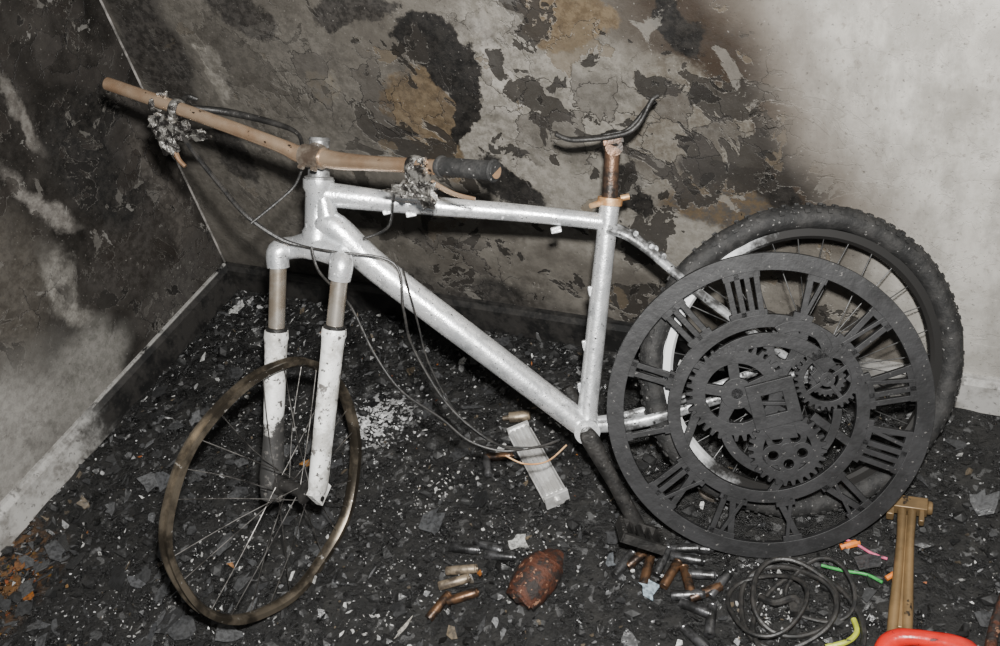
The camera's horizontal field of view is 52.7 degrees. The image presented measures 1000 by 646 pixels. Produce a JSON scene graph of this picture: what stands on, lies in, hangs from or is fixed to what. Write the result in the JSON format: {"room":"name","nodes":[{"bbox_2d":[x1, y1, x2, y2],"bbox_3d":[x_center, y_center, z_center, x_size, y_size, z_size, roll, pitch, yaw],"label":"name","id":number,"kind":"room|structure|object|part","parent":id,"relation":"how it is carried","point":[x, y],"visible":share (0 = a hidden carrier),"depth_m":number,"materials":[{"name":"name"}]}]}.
{"room":"fire-damaged room","nodes":[
{"label":"fire-damaged room","id":0,"kind":"room"},
{"bbox_2d":[0,0,223,501],"bbox_3d":[-1.665,0.004,1.310,0.100,2.450,3.000,9,46,25],"label":"wall","id":1,"kind":"structure","parent":0,"point":[104,238],"depth_m":2.44,"materials":[{"name":"paint"}]},
{"bbox_2d":[0,263,236,555],"bbox_3d":[-1.396,0.847,2.019,0.016,0.096,3.000,9,46,25],"label":"baseboard","id":2,"kind":"structure","parent":1,"relation":"attached to","point":[20,506],"depth_m":2.60,"materials":[{"name":"white wood"}]},
{"bbox_2d":[0,290,999,645],"bbox_3d":[0.010,1.069,1.423,3.100,0.012,2.900,9,46,25],"label":"floor","id":3,"kind":"structure","parent":0,"point":[936,589],"depth_m":2.18,"materials":[{"name":"black stone"}]},
{"bbox_2d":[0,291,999,645],"bbox_3d":[0.021,0.579,1.954,2.493,0.044,1.550,9,46,25],"label":"debris","id":4,"kind":"object","parent":3,"relation":"on","point":[179,626],"visible":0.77,"depth_m":2.23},
{"bbox_2d":[503,410,530,422],"bbox_3d":[0.038,0.218,2.346,0.065,0.028,0.026,-6,41,10],"label":"canister","id":5,"kind":"object","parent":4,"relation":"on","point":[516,416],"visible":0.99,"depth_m":2.33,"materials":[{"name":"metal"}]},
{"bbox_2d":[886,495,932,631],"bbox_3d":[0.739,0.444,1.865,0.086,0.037,0.300,9,46,25],"label":"hammer","id":6,"kind":"object","parent":4,"relation":"on","point":[907,508],"visible":0.88,"depth_m":1.86,"materials":[{"name":"brown wood"}]},
{"bbox_2d":[103,77,964,624],"bbox_3d":[0.104,-0.015,1.885,1.516,0.970,0.699,-10,41,5],"label":"bicycle","id":7,"kind":"object","parent":3,"relation":"on","point":[327,236],"visible":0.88,"depth_m":1.88,"materials":[{"name":"metal"}]},
{"bbox_3d":[-0.471,-0.378,1.870,0.257,0.095,0.057,7,45,24],"label":"charred shift lever","id":8,"kind":"part","parent":7,"relation":"part of","materials":[{"name":"black metal"}]},
{"bbox_3d":[-0.348,-0.123,1.866,0.190,0.067,0.087,9,46,25],"label":"fork crown","id":9,"kind":"part","parent":7,"relation":"part of","materials":[{"name":"metal"}]},
{"bbox_3d":[-0.329,-0.298,1.808,0.056,0.060,0.098,-5,41,11],"label":"stem","id":10,"kind":"part","parent":7,"relation":"part of","materials":[{"name":"brown metal"}]},
{"bbox_3d":[-0.043,-0.077,1.972,0.532,0.569,0.303,9,46,25],"label":"frame","id":11,"kind":"part","parent":7,"relation":"part of","materials":[{"name":"metal"}]},
{"bbox_3d":[0.194,0.269,1.986,0.058,0.218,0.244,-23,41,-10],"label":"crank arm","id":12,"kind":"part","parent":7,"relation":"part of","materials":[{"name":"black metal"}]},
{"bbox_2d":[507,548,564,610],"bbox_3d":[0.077,0.499,1.986,0.087,0.087,0.136,23,53,35],"label":"stone","id":13,"kind":"object","parent":3,"relation":"on","point":[535,582],"visible":1,"depth_m":1.95,"materials":[{"name":"brown stone"}]},
{"bbox_2d":[507,420,569,509],"bbox_3d":[0.083,0.311,2.220,0.056,0.037,0.242,-22,41,-8],"label":"bar","id":14,"kind":"object","parent":3,"relation":"on","point":[545,478],"visible":0.99,"depth_m":2.19,"materials":[{"name":"white plastic"}]},
{"bbox_2d":[425,451,732,645],"bbox_3d":[0.155,0.472,2.032,0.616,0.024,0.442,9,46,25],"label":"cells","id":15,"kind":"object","parent":3,"relation":"on","point":[677,553],"visible":0.89,"depth_m":1.98,"materials":[{"name":"silver metal"}]},
{"bbox_2d":[697,488,718,501],"bbox_3d":[0.451,0.339,2.102,0.080,0.009,0.080,9,46,25],"label":"round lid","id":16,"kind":"object","parent":3,"relation":"on","point":[702,493],"visible":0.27,"depth_m":2.08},
{"bbox_2d":[607,252,935,557],"bbox_3d":[0.499,0.162,1.882,0.596,0.529,0.295,-7,41,9],"label":"wall clock","id":17,"kind":"object","parent":3,"relation":"on","point":[769,422],"visible":1,"depth_m":1.87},
{"bbox_2d":[726,556,867,645],"bbox_3d":[0.537,0.523,1.839,0.235,0.051,0.227,-9,41,7],"label":"cable coil","id":18,"kind":"object","parent":3,"relation":"on","point":[799,608],"visible":1,"depth_m":1.85,"materials":[{"name":"black rubber"}]},
{"bbox_2d":[825,617,859,645],"bbox_3d":[0.616,0.559,1.798,0.085,0.012,0.031,-34,44,-21],"label":"wire","id":19,"kind":"object","parent":3,"relation":"on","point":[856,632],"visible":1,"depth_m":1.79,"materials":[{"name":"plastic"}]},
{"bbox_2d":[839,539,860,550],"bbox_3d":[0.670,0.425,1.932,0.038,0.016,0.014,-14,40,0],"label":"connector","id":20,"kind":"object","parent":3,"relation":"on","point":[853,543],"visible":1,"depth_m":1.93,"materials":[{"name":"plastic"}]},
{"bbox_2d":[821,564,882,583],"bbox_3d":[0.659,0.466,1.887,0.112,0.016,0.016,9,46,25],"label":"wire","id":21,"kind":"object","parent":3,"relation":"on","point":[822,565],"visible":0.93,"depth_m":1.89,"materials":[{"name":"plastic"}]},
{"bbox_2d":[845,539,887,559],"bbox_3d":[0.688,0.426,1.923,0.103,0.016,0.009,19,51,33],"label":"wire","id":22,"kind":"object","parent":3,"relation":"on","point":[847,540],"visible":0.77,"depth_m":1.91,"materials":[{"name":"plastic"}]},
{"bbox_2d":[885,571,892,580],"bbox_3d":[0.723,0.468,1.867,0.021,0.012,0.010,-24,41,-11],"label":"cable","id":23,"kind":"object","parent":3,"relation":"on","point":[889,576],"visible":0.81,"depth_m":1.86,"materials":[{"name":"plastic"}]},
{"bbox_2d":[874,628,976,645],"bbox_3d":[0.733,0.586,1.704,0.200,0.059,0.137,9,46,25],"label":"handle","id":24,"kind":"object","parent":3,"relation":"on","point":[898,636],"visible":1,"depth_m":1.74,"materials":[{"name":"red plastic"}]},
{"bbox_2d":[984,594,999,645],"bbox_3d":[0.860,0.529,1.745,0.028,0.038,0.234,15,48,30],"label":"rod","id":25,"kind":"object","parent":3,"relation":"on","point":[993,632],"visible":1,"depth_m":1.75,"materials":[{"name":"metal"}]},
{"bbox_2d":[102,0,999,376],"bbox_3d":[0.394,-0.792,1.605,3.300,2.450,0.100,9,46,25],"label":"wall","id":26,"kind":"structure","parent":0,"point":[889,110],"depth_m":2.06,"materials":[{"name":"paint"}]},
{"bbox_2d":[99,0,225,262],"bbox_3d":[-1.022,-1.029,2.187,0.006,2.310,0.006,9,46,25],"label":"trim","id":27,"kind":"structure","parent":26,"relation":"attached to","point":[101,1],"depth_m":2.66,"materials":[{"name":"paint"}]},
{"bbox_2d":[225,262,999,415],"bbox_3d":[0.633,0.089,2.281,3.200,0.096,0.016,9,46,25],"label":"baseboard","id":28,"kind":"structure","parent":26,"relation":"attached to","point":[977,393],"depth_m":2.54,"materials":[{"name":"black wood"}]}
]}

